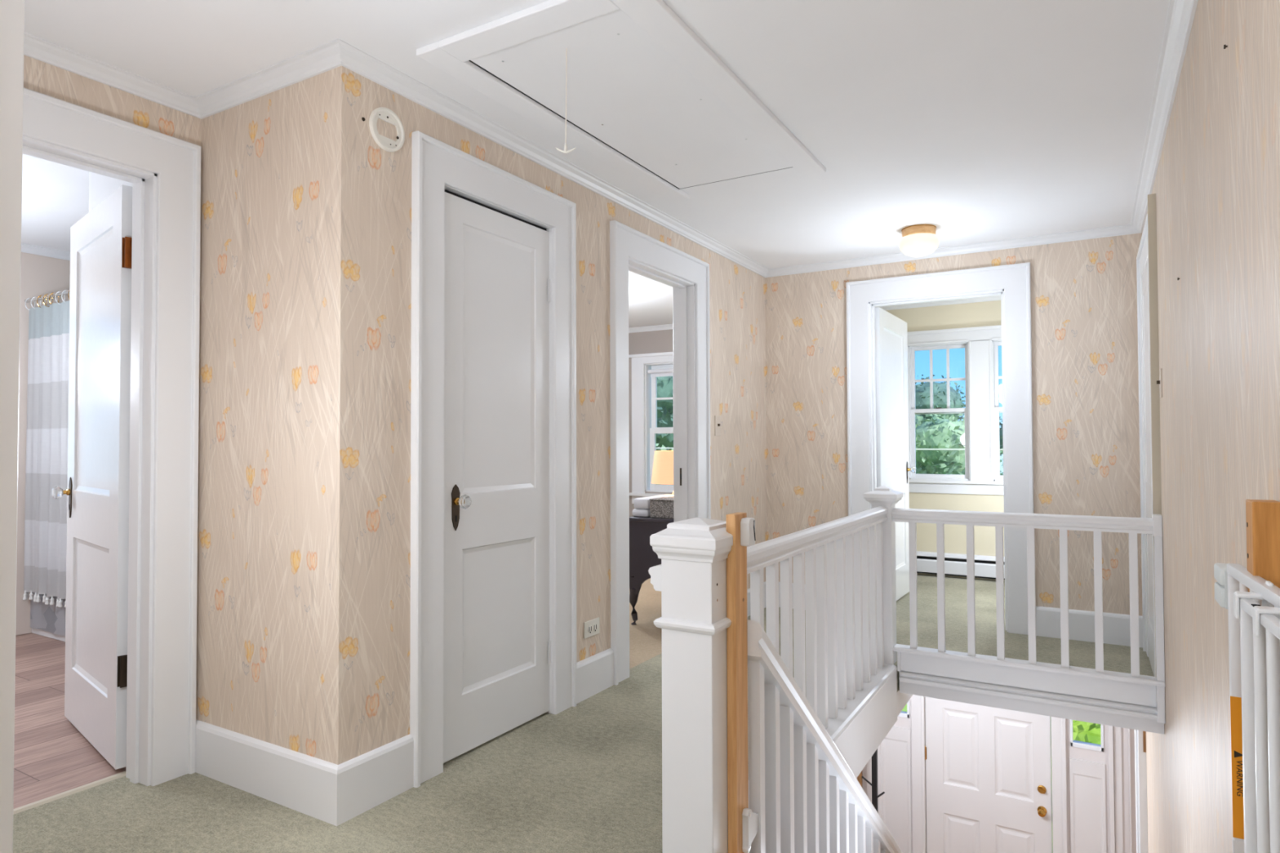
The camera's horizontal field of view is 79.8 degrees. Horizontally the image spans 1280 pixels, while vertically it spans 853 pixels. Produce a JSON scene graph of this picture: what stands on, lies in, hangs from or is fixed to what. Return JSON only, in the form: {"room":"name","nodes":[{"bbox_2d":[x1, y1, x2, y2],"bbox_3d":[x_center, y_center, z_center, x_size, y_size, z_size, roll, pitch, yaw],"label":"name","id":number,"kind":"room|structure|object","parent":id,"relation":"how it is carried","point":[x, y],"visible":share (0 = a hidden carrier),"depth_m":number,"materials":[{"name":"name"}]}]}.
{"room":"upstairs hallway landing","nodes":[
{"label":"upstairs hallway landing","id":0,"kind":"room"},
{"bbox_2d":[15,252,70,635],"bbox_3d":[-4.275,0.057,3.597,0.120,2.305,3.850,-1,-1,31],"label":"wall","id":1,"kind":"structure","parent":0,"point":[41,275],"depth_m":4.54,"materials":[{"name":"beige paint"}]},
{"bbox_2d":[21,242,70,260],"bbox_3d":[-4.177,-1.074,3.620,0.056,0.043,3.750,-1,-1,31],"label":"trim","id":2,"kind":"structure","parent":1,"relation":"attached to","point":[27,248],"depth_m":4.62,"materials":[{"name":"white paint"}]},
{"bbox_2d":[24,289,70,302],"bbox_3d":[-2.919,-0.759,4.122,1.700,0.024,0.024,-1,-1,31],"label":"curtain rod","id":3,"kind":"object","parent":1,"relation":"attached to","point":[65,292],"visible":0.34,"depth_m":4.39,"materials":[{"name":"silver metal"}]},
{"bbox_2d":[22,289,70,635],"bbox_3d":[-2.912,0.202,4.102,1.686,1.949,0.076,-1,-1,31],"label":"shower curtain","id":4,"kind":"object","parent":3,"relation":"hanging from","point":[48,355],"visible":0.32,"depth_m":4.39,"materials":[{"name":"fabric"}]},
{"bbox_2d":[88,171,132,211],"bbox_3d":[-1.967,0.039,3.089,0.911,2.305,0.080,-1,-1,31],"label":"wall","id":5,"kind":"structure","parent":0,"point":[100,186],"depth_m":3.26,"materials":[{"name":"white paint"}]},
{"bbox_2d":[23,54,201,702],"bbox_3d":[-1.892,0.020,2.193,0.130,2.305,1.174,-1,-1,31],"label":"wall","id":6,"kind":"structure","parent":0,"point":[41,77],"depth_m":2.44,"materials":[{"name":"paper"}]},
{"bbox_2d":[13,771,125,814],"bbox_3d":[-1.944,1.173,2.271,0.036,0.010,0.773,-1,-1,31],"label":"trim","id":7,"kind":"structure","parent":6,"relation":"attached to","point":[113,777],"depth_m":2.45,"materials":[{"name":"beige wood"}]},
{"bbox_2d":[51,184,132,769],"bbox_3d":[-2.060,0.171,2.862,0.790,2.000,0.098,-1,-2,42],"label":"door","id":8,"kind":"structure","parent":6,"relation":"in","point":[97,491],"depth_m":2.82,"materials":[{"name":"white wood"}]},
{"bbox_2d":[22,87,201,786],"bbox_3d":[-1.861,0.096,2.243,0.194,2.155,1.023,-1,-1,31],"label":"trim","id":9,"kind":"structure","parent":6,"relation":"attached to","point":[163,171],"depth_m":2.55,"materials":[{"name":"white paint"}]},
{"bbox_2d":[195,75,315,756],"bbox_3d":[-1.300,0.026,2.583,0.753,2.305,0.100,-1,-1,31],"label":"wall","id":10,"kind":"structure","parent":0,"point":[256,433],"depth_m":2.49,"materials":[{"name":"paper"}]},
{"bbox_2d":[195,720,413,826],"bbox_3d":[-1.140,1.094,2.562,0.761,0.168,0.297,-1,-1,31],"label":"baseboard","id":11,"kind":"structure","parent":10,"relation":"attached to","point":[334,794],"depth_m":2.39,"materials":[{"name":"white paint"}]},
{"bbox_2d":[311,65,766,764],"bbox_3d":[-0.034,0.050,3.868,0.120,2.305,3.600,-1,-1,31],"label":"wall","id":12,"kind":"structure","parent":0,"point":[362,595],"depth_m":2.45,"materials":[{"name":"paper"}]},
{"bbox_2d":[368,106,404,151],"bbox_3d":[-0.809,-0.952,2.452,0.012,0.136,0.136,-1,-1,31],"label":"smoke detector base","id":13,"kind":"object","parent":12,"relation":"attached to","point":[386,114],"visible":1,"depth_m":2.45,"materials":[{"name":"beige plastic"}]},
{"bbox_2d":[409,130,576,787],"bbox_3d":[-0.565,0.106,2.935,0.152,2.156,0.901,-1,-1,31],"label":"trim","id":14,"kind":"structure","parent":12,"relation":"attached to","point":[437,166],"depth_m":2.62,"materials":[{"name":"white paint"}]},
{"bbox_2d":[444,189,546,231],"bbox_3d":[-0.557,-0.828,2.948,0.009,0.016,0.629,-1,-1,31],"label":"trim","id":15,"kind":"structure","parent":12,"relation":"attached to","point":[446,191],"depth_m":2.93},
{"bbox_2d":[443,191,551,763],"bbox_3d":[-0.523,0.175,2.917,0.096,1.993,0.643,-1,-1,31],"label":"door","id":16,"kind":"structure","parent":12,"relation":"in","point":[497,644],"depth_m":2.91,"materials":[{"name":"white wood"}]},
{"bbox_2d":[583,617,599,639],"bbox_3d":[-0.214,0.899,3.414,0.009,0.072,0.118,-1,-1,31],"label":"wall outlet","id":17,"kind":"object","parent":12,"relation":"attached to","point":[591,628],"visible":1,"depth_m":3.41,"materials":[{"name":"beige plastic"}]},
{"bbox_2d":[587,625,592,633],"bbox_3d":[-0.222,0.900,3.396,0.004,0.035,0.033,-1,-1,31],"label":"receptacle","id":18,"kind":"object","parent":17,"relation":"attached to","point":[589,627],"depth_m":3.40,"materials":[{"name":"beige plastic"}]},
{"bbox_2d":[592,623,597,631],"bbox_3d":[-0.202,0.899,3.430,0.004,0.033,0.033,-1,-1,31],"label":"receptacle","id":19,"kind":"object","parent":17,"relation":"attached to","point":[594,625],"depth_m":3.43,"materials":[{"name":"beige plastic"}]},
{"bbox_2d":[576,648,613,703],"bbox_3d":[-0.206,1.109,3.413,0.018,0.168,0.305,-1,-1,31],"label":"baseboard","id":20,"kind":"structure","parent":12,"relation":"attached to","point":[594,673],"depth_m":3.40,"materials":[{"name":"white paint"}]},
{"bbox_2d":[23,0,1198,277],"bbox_3d":[-0.745,-1.137,1.155,2.932,0.043,8.794,-1,-1,31],"label":"trim","id":21,"kind":"structure","parent":12,"relation":"attached to","point":[335,53],"depth_m":2.60,"materials":[{"name":"white paint"}]},
{"bbox_2d":[628,324,672,333],"bbox_3d":[-0.777,-1.031,6.144,3.444,0.043,3.814,-1,-1,31],"label":"trim","id":22,"kind":"structure","parent":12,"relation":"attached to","point":[668,326],"depth_m":7.80,"materials":[{"name":"white paint"}]},
{"bbox_2d":[609,220,711,685],"bbox_3d":[0.070,0.124,4.043,0.184,2.162,1.025,-1,-1,31],"label":"trim","id":23,"kind":"structure","parent":12,"relation":"attached to","point":[631,250],"depth_m":4.07,"materials":[{"name":"white paint"}]},
{"bbox_2d":[680,467,681,485],"bbox_3d":[0.238,0.287,4.359,0.024,0.100,0.006,-1,-1,31],"label":"strike plate","id":24,"kind":"object","parent":12,"relation":"attached to","point":[680,468],"visible":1,"depth_m":4.36,"materials":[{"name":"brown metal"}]},
{"bbox_2d":[714,415,720,435],"bbox_3d":[0.472,-0.004,4.592,0.017,0.120,0.077,-1,-1,31],"label":"light switch","id":25,"kind":"object","parent":12,"relation":"attached to","point":[717,419],"visible":1,"depth_m":4.59,"materials":[{"name":"beige plastic"}]},
{"bbox_2d":[747,581,805,616],"bbox_3d":[0.875,1.133,4.702,0.568,0.168,0.964,-1,-1,31],"label":"baseboard","id":26,"kind":"structure","parent":12,"relation":"attached to","point":[748,589],"depth_m":5.15,"materials":[{"name":"white paint"}]},
{"bbox_2d":[13,574,1153,852],"bbox_3d":[-0.960,1.242,2.276,8.000,0.140,10.584,-1,-1,31],"label":"floor","id":27,"kind":"structure","parent":0,"point":[586,777],"depth_m":2.49,"materials":[{"name":"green carpet"}]},
{"bbox_2d":[31,627,65,641],"bbox_3d":[-2.701,1.023,4.433,1.705,0.400,0.720,-1,-1,31],"label":"baseboard","id":28,"kind":"structure","parent":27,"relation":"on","point":[36,631],"depth_m":4.44,"materials":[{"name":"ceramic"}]},
{"bbox_2d":[629,515,673,625],"bbox_3d":[0.260,0.896,4.916,0.427,0.665,0.704,-1,-1,31],"label":"dresser","id":29,"kind":"object","parent":27,"relation":"on","point":[642,557],"visible":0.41,"depth_m":4.68,"materials":[{"name":"paint"}]},
{"bbox_2d":[631,494,673,517],"bbox_3d":[0.104,0.506,4.912,0.123,0.115,0.420,-1,-1,31],"label":"linens","id":30,"kind":"object","parent":29,"relation":"on","point":[642,505],"visible":0.54,"depth_m":4.74,"materials":[{"name":"white fabric"}]},
{"bbox_2d":[648,497,673,519],"bbox_3d":[0.185,0.501,4.713,0.191,0.116,0.186,-1,-1,31],"label":"storage box","id":31,"kind":"object","parent":29,"relation":"on","point":[662,507],"visible":0.5,"depth_m":4.64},
{"bbox_2d":[651,450,673,494],"bbox_3d":[0.260,0.367,5.182,0.370,0.405,0.370,-1,-1,31],"label":"table lamp","id":32,"kind":"object","parent":29,"relation":"on","point":[663,463],"visible":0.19,"depth_m":5.05,"materials":[{"name":"beige fabric"}]},
{"bbox_2d":[648,517,733,852],"bbox_3d":[0.141,0.704,2.042,0.225,0.919,0.189,-1,-1,31],"label":"newel post","id":33,"kind":"object","parent":27,"relation":"on","point":[691,577],"visible":0.88,"depth_m":1.97,"materials":[{"name":"white paint"}]},
{"bbox_2d":[725,512,748,852],"bbox_3d":[0.252,0.697,2.005,0.044,0.930,0.132,-1,-1,31],"label":"board","id":34,"kind":"object","parent":33,"relation":"attached to","point":[736,560],"visible":0.91,"depth_m":2.00,"materials":[{"name":"orange wood"}]},
{"bbox_2d":[740,517,755,546],"bbox_3d":[0.288,0.281,2.040,0.028,0.073,0.045,-1,-1,31],"label":"gate latch","id":35,"kind":"object","parent":34,"relation":"attached to","point":[748,538],"visible":1,"depth_m":2.02,"materials":[{"name":"white plastic"}]},
{"bbox_2d":[742,808,759,852],"bbox_3d":[0.299,1.066,2.046,0.018,0.109,0.090,-1,-1,31],"label":"gate latch","id":36,"kind":"object","parent":34,"relation":"attached to","point":[749,819],"visible":1,"depth_m":2.02,"materials":[{"name":"white plastic"}]},
{"bbox_2d":[743,670,897,852],"bbox_3d":[0.741,1.315,2.908,0.016,0.254,2.085,-1,-1,31],"label":"trim","id":37,"kind":"structure","parent":27,"relation":"attached to","point":[857,744],"depth_m":3.33,"materials":[{"name":"white paint"}]},
{"bbox_2d":[748,663,897,824],"bbox_3d":[0.701,1.174,2.940,0.137,0.032,1.985,-1,-1,31],"label":"trim","id":38,"kind":"structure","parent":27,"relation":"on","point":[836,728],"depth_m":3.22,"materials":[{"name":"white paint"}]},
{"bbox_2d":[746,506,888,777],"bbox_3d":[0.700,0.770,2.946,0.063,0.777,1.982,-1,-1,31],"label":"stair railing","id":39,"kind":"object","parent":38,"relation":"on","point":[837,564],"visible":0.69,"depth_m":2.95,"materials":[{"name":"white paint"}]},
{"bbox_2d":[863,485,903,665],"bbox_3d":[1.227,0.738,3.839,0.161,0.879,0.161,-1,-1,31],"label":"newel post","id":40,"kind":"object","parent":27,"relation":"on","point":[882,495],"visible":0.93,"depth_m":3.79,"materials":[{"name":"white paint"}]},
{"bbox_2d":[21,0,1169,328],"bbox_3d":[-0.889,-1.192,2.362,8.100,0.120,10.724,-1,-1,31],"label":"ceiling","id":41,"kind":"structure","parent":0,"point":[975,121],"depth_m":2.58,"materials":[{"name":"white paint"}]},
{"bbox_2d":[416,0,826,201],"bbox_3d":[0.069,-1.115,2.807,0.760,0.021,1.633,-1,-1,31],"label":"attic hatch","id":42,"kind":"object","parent":41,"relation":"attached to","point":[647,98],"visible":1,"depth_m":2.53,"materials":[{"name":"white paint"}]},
{"bbox_2d":[555,48,575,153],"bbox_3d":[-0.222,-0.972,2.286,0.061,0.316,0.011,0,-1,-8],"label":"pull cord","id":43,"kind":"object","parent":42,"relation":"hanging from","point":[565,151],"visible":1,"depth_m":2.28,"materials":[{"name":"white fabric"}]},
{"bbox_2d":[898,224,939,257],"bbox_3d":[1.551,-1.023,4.255,0.212,0.152,0.212,-1,-1,31],"label":"ceiling light","id":44,"kind":"object","parent":41,"relation":"attached to","point":[917,240],"visible":1,"depth_m":4.18,"materials":[{"name":"white glass"}]},
{"bbox_2d":[628,300,1136,852],"bbox_3d":[1.982,1.455,6.763,7.500,5.005,0.140,-1,-1,31],"label":"wall","id":45,"kind":"structure","parent":0,"point":[985,313],"depth_m":6.31,"materials":[{"name":"beige paint"}]},
{"bbox_2d":[628,351,673,503],"bbox_3d":[0.380,0.020,7.623,1.145,1.540,0.055,-1,-1,31],"label":"trim","id":46,"kind":"structure","parent":45,"relation":"attached to","point":[638,362],"depth_m":7.86,"materials":[{"name":"white paint"}]},
{"bbox_2d":[644,362,673,492],"bbox_3d":[0.435,0.008,7.718,0.795,1.312,0.156,-1,-1,31],"label":"window","id":47,"kind":"structure","parent":45,"relation":"in","point":[652,371],"depth_m":7.86,"materials":[{"name":"white paint"}]},
{"bbox_2d":[648,368,673,377],"bbox_3d":[0.407,-0.551,7.685,0.735,0.075,0.041,-1,-1,31],"label":"roller shade","id":48,"kind":"object","parent":47,"relation":"attached to","point":[655,372],"depth_m":7.81,"materials":[{"name":"white fabric"}]},
{"bbox_2d":[857,771,862,788],"bbox_3d":[1.916,2.906,6.674,0.038,2.100,0.030,-1,-1,31],"label":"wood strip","id":49,"kind":"object","parent":45,"relation":"attached to","point":[860,776],"visible":0.02,"depth_m":6.65,"materials":[{"name":"brown wood"}]},
{"bbox_2d":[880,700,911,852],"bbox_3d":[2.187,2.867,6.537,0.245,1.990,0.032,-1,-1,31],"label":"window","id":50,"kind":"structure","parent":45,"relation":"in","point":[895,748],"depth_m":6.51,"materials":[{"name":"white paint"}]},
{"bbox_2d":[907,342,969,480],"bbox_3d":[2.540,-0.122,6.478,0.483,1.147,0.156,-1,-1,31],"label":"window","id":51,"kind":"structure","parent":45,"relation":"in","point":[913,411],"depth_m":6.48,"materials":[{"name":"white paint"}]},
{"bbox_2d":[906,324,1003,495],"bbox_3d":[2.769,-0.130,6.215,1.455,1.366,0.055,-1,-1,31],"label":"trim","id":52,"kind":"structure","parent":45,"relation":"attached to","point":[980,339],"depth_m":6.24,"materials":[{"name":"white paint"}]},
{"bbox_2d":[916,551,1004,580],"bbox_3d":[3.436,1.124,5.792,3.800,0.176,0.064,-1,-1,31],"label":"baseboard heater","id":53,"kind":"object","parent":45,"relation":"attached to","point":[955,564],"visible":0.02,"depth_m":6.27,"materials":[{"name":"white metal"}]},
{"bbox_2d":[924,696,1053,852],"bbox_3d":[2.793,2.902,6.173,0.949,2.065,0.114,-1,-1,31],"label":"door","id":54,"kind":"structure","parent":45,"relation":"in","point":[988,769],"depth_m":6.18,"materials":[{"name":"white paint"}]},
{"bbox_2d":[991,339,1003,481],"bbox_3d":[3.111,-0.131,6.140,0.500,1.147,0.156,-1,-1,31],"label":"window","id":55,"kind":"structure","parent":45,"relation":"in","point":[997,410],"depth_m":6.22,"materials":[{"name":"white paint"}]},
{"bbox_2d":[866,694,1132,852],"bbox_3d":[2.799,2.892,6.147,1.935,2.100,0.040,-1,-1,31],"label":"trim","id":56,"kind":"structure","parent":45,"relation":"attached to","point":[1060,833],"depth_m":5.91,"materials":[{"name":"white paint"}]},
{"bbox_2d":[1069,720,1106,852],"bbox_3d":[3.405,2.848,5.818,0.232,1.990,0.032,-1,-1,31],"label":"window","id":57,"kind":"structure","parent":45,"relation":"in","point":[1087,778],"depth_m":5.81,"materials":[{"name":"white paint"}]},
{"bbox_2d":[897,690,912,716],"bbox_3d":[1.785,1.392,3.381,4.400,0.128,5.884,-1,-1,31],"label":"wall","id":58,"kind":"structure","parent":0,"point":[903,699],"depth_m":3.96,"materials":[{"name":"beige paint"}]},
{"bbox_2d":[764,232,1142,616],"bbox_3d":[1.845,0.063,4.780,2.189,2.305,0.120,-1,-1,31],"label":"wall","id":59,"kind":"structure","parent":0,"point":[1084,329],"depth_m":4.40,"materials":[{"name":"paper"}]},
{"bbox_2d":[875,306,915,600],"bbox_3d":[1.790,0.216,5.335,0.098,1.995,0.820,-1,-1,32],"label":"door","id":60,"kind":"structure","parent":59,"relation":"in","point":[891,331],"depth_m":5.39,"materials":[{"name":"white wood"}]},
{"bbox_2d":[875,295,1000,310],"bbox_3d":[3.048,-1.065,5.130,3.936,0.043,1.670,-1,-1,31],"label":"trim","id":61,"kind":"structure","parent":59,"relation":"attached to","point":[994,297],"depth_m":6.38,"materials":[{"name":"white paint"}]},
{"bbox_2d":[845,262,1034,635],"bbox_3d":[1.854,0.134,4.773,1.072,2.162,0.184,-1,-1,31],"label":"trim","id":62,"kind":"structure","parent":59,"relation":"attached to","point":[1012,282],"depth_m":4.56,"materials":[{"name":"white paint"}]},
{"bbox_2d":[1035,605,1142,648],"bbox_3d":[2.500,1.119,4.248,0.548,0.168,0.094,-1,-1,31],"label":"baseboard","id":63,"kind":"structure","parent":59,"relation":"attached to","point":[1116,627],"depth_m":4.29,"materials":[{"name":"white paint"}]},
{"bbox_2d":[1142,0,1279,852],"bbox_3d":[0.693,1.327,0.523,0.120,5.005,9.250,-1,-1,31],"label":"wall","id":64,"kind":"structure","parent":0,"point":[1216,188],"depth_m":1.87,"materials":[{"name":"paper"}]},
{"bbox_2d":[897,652,1165,724],"bbox_3d":[1.758,1.184,3.534,1.100,0.161,0.057,-1,-1,31],"label":"trim","id":65,"kind":"structure","parent":64,"relation":"attached to","point":[1105,695],"depth_m":3.50,"materials":[{"name":"white paint"}]},
{"bbox_2d":[892,507,1164,687],"bbox_3d":[1.745,0.744,3.534,1.110,0.720,0.070,-1,-1,31],"label":"landing railing","id":66,"kind":"object","parent":65,"relation":"on","point":[1096,524],"visible":1,"depth_m":3.48,"materials":[{"name":"white paint"}]},
{"bbox_2d":[899,681,1164,734],"bbox_3d":[1.788,1.286,3.583,1.102,0.091,0.030,-1,-1,31],"label":"trim","id":67,"kind":"structure","parent":64,"relation":"attached to","point":[1015,704],"depth_m":3.54,"materials":[{"name":"white paint"}]},
{"bbox_2d":[1134,729,1147,852],"bbox_3d":[3.003,2.696,4.570,0.055,2.425,0.108,-1,-1,31],"label":"trim","id":68,"kind":"structure","parent":64,"relation":"attached to","point":[1140,756],"depth_m":4.54,"materials":[{"name":"white paint"}]},
{"bbox_2d":[1142,731,1146,752],"bbox_3d":[2.986,1.707,4.533,0.014,0.440,0.006,-1,-1,31],"label":"wood block","id":69,"kind":"object","parent":64,"relation":"attached to","point":[1144,732],"visible":0.36,"depth_m":4.53,"materials":[{"name":"wood"}]},
{"bbox_2d":[1136,213,1155,676],"bbox_3d":[2.465,0.133,3.707,0.032,2.115,0.935,-1,-1,31],"label":"trim","id":70,"kind":"structure","parent":64,"relation":"attached to","point":[1143,251],"depth_m":4.07,"materials":[{"name":"white paint"}]},
{"bbox_2d":[1142,257,1155,676],"bbox_3d":[2.469,0.193,3.704,0.008,1.975,0.685,-1,-1,31],"label":"door","id":71,"kind":"structure","parent":64,"relation":"in","point":[1144,276],"depth_m":3.80,"materials":[{"name":"white wood"}]},
{"bbox_2d":[1147,193,1161,693],"bbox_3d":[2.224,0.088,3.297,0.030,2.190,0.018,-1,-1,31],"label":"trim","id":72,"kind":"structure","parent":64,"relation":"attached to","point":[1152,218],"depth_m":3.30,"materials":[{"name":"white wood"}]},
{"bbox_2d":[1156,368,1162,398],"bbox_3d":[2.162,-0.179,3.187,0.017,0.120,0.080,-1,-1,31],"label":"light switch","id":73,"kind":"object","parent":64,"relation":"attached to","point":[1160,381],"visible":1,"depth_m":3.16,"materials":[{"name":"beige plastic"}]},
{"bbox_2d":[1245,499,1279,615],"bbox_3d":[0.988,0.620,1.199,0.039,1.005,0.060,-1,-1,31],"label":"board","id":74,"kind":"object","parent":64,"relation":"attached to","point":[1262,516],"visible":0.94,"depth_m":1.19,"materials":[{"name":"brown wood"}]},
{"bbox_2d":[1213,563,1279,852],"bbox_3d":[0.792,0.655,0.895,0.053,0.864,1.102,-1,-1,28],"label":"safety gate","id":75,"kind":"object","parent":74,"relation":"attached to","point":[1254,630],"visible":1,"depth_m":1.11,"materials":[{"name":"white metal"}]},
{"bbox_3d":[1.818,3.937,3.371,4.400,0.100,5.984,-1,-1,31],"label":"floor","id":76,"kind":"structure","parent":0,"visible":0},
{"bbox_2d":[862,749,884,813],"bbox_3d":[1.947,3.074,6.341,0.425,1.750,0.240,-1,-1,31],"label":"coat rack","id":77,"kind":"object","parent":76,"relation":"on","point":[875,796],"visible":0.34,"depth_m":6.33,"materials":[{"name":"black metal"}]},
{"bbox_3d":[1.483,2.545,3.030,1.098,2.671,3.090,-1,-1,31],"label":"staircase","id":78,"kind":"structure","parent":76,"relation":"on","visible":0},
{"bbox_2d":[746,619,902,852],"bbox_3d":[1.016,2.119,3.240,0.071,3.151,2.816,-1,-1,31],"label":"stair railing","id":79,"kind":"object","parent":78,"relation":"on","point":[809,799],"visible":0.94,"depth_m":2.30,"materials":[{"name":"white paint"}]},
{"bbox_3d":[-2.581,-0.033,-0.394,1.574,2.305,4.295,-1,-1,31],"label":"wall","id":80,"kind":"structure","parent":0,"visible":0},
{"bbox_2d":[0,0,24,852],"bbox_3d":[-0.979,-0.006,1.093,0.102,2.304,0.137,-1,-1,31],"label":"trim","id":81,"kind":"structure","parent":80,"relation":"attached to","point":[11,11],"depth_m":1.11,"materials":[{"name":"white paint"}]},
{"label":"outside","id":82,"kind":"structure","parent":0,"visible":0},
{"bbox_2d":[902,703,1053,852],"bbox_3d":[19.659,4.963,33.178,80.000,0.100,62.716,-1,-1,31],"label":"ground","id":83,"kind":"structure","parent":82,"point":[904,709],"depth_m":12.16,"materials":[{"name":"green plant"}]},
{"bbox_2d":[655,376,673,450],"bbox_3d":[-0.349,0.044,19.954,7.599,9.314,5.345,0,-1,-4],"label":"tree","id":84,"kind":"object","parent":83,"relation":"on","point":[664,384],"visible":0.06,"depth_m":18.28,"materials":[{"name":"green plant"}]},
{"bbox_2d":[655,443,673,484],"bbox_3d":[0.004,2.417,14.413,2.823,4.349,3.303,-1,-1,31],"label":"tree","id":85,"kind":"object","parent":83,"relation":"on","point":[656,444],"visible":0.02,"depth_m":15.29,"materials":[{"name":"green plant"}]},
{"bbox_2d":[915,374,965,463],"bbox_3d":[12.949,1.264,37.147,6.448,7.524,5.117,0,-1,-13],"label":"tree","id":86,"kind":"object","parent":83,"relation":"on","point":[922,389],"visible":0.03,"depth_m":35.75,"materials":[{"name":"green plant"}]},
{"bbox_2d":[915,413,1003,475],"bbox_3d":[9.543,2.084,22.648,4.260,5.299,3.445,1,-2,-43],"label":"tree","id":87,"kind":"object","parent":83,"relation":"on","point":[936,433],"visible":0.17,"depth_m":21.92,"materials":[{"name":"green plant"}]},
{"bbox_2d":[999,417,1003,463],"bbox_3d":[14.177,1.493,25.221,4.020,6.555,5.042,0,-1,-7],"label":"tree","id":88,"kind":"object","parent":83,"relation":"on","point":[1000,423],"visible":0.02,"depth_m":26.37,"materials":[{"name":"green plant"}]},
{"bbox_2d":[1050,720,1101,755],"bbox_3d":[5.021,2.943,8.941,1.750,2.123,2.158,-1,-1,31],"label":"bush","id":89,"kind":"object","parent":83,"relation":"on","point":[1083,731],"visible":0.03,"depth_m":8.15,"materials":[{"name":"green plant"}]},
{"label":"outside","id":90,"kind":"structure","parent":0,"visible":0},
{"bbox_2d":[655,447,1003,450],"bbox_3d":[2.801,0.204,12.614,20.007,0.371,0.099,-1,-1,29],"label":"power cable","id":91,"kind":"object","parent":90,"point":[655,447],"visible":0.02,"depth_m":11.69,"materials":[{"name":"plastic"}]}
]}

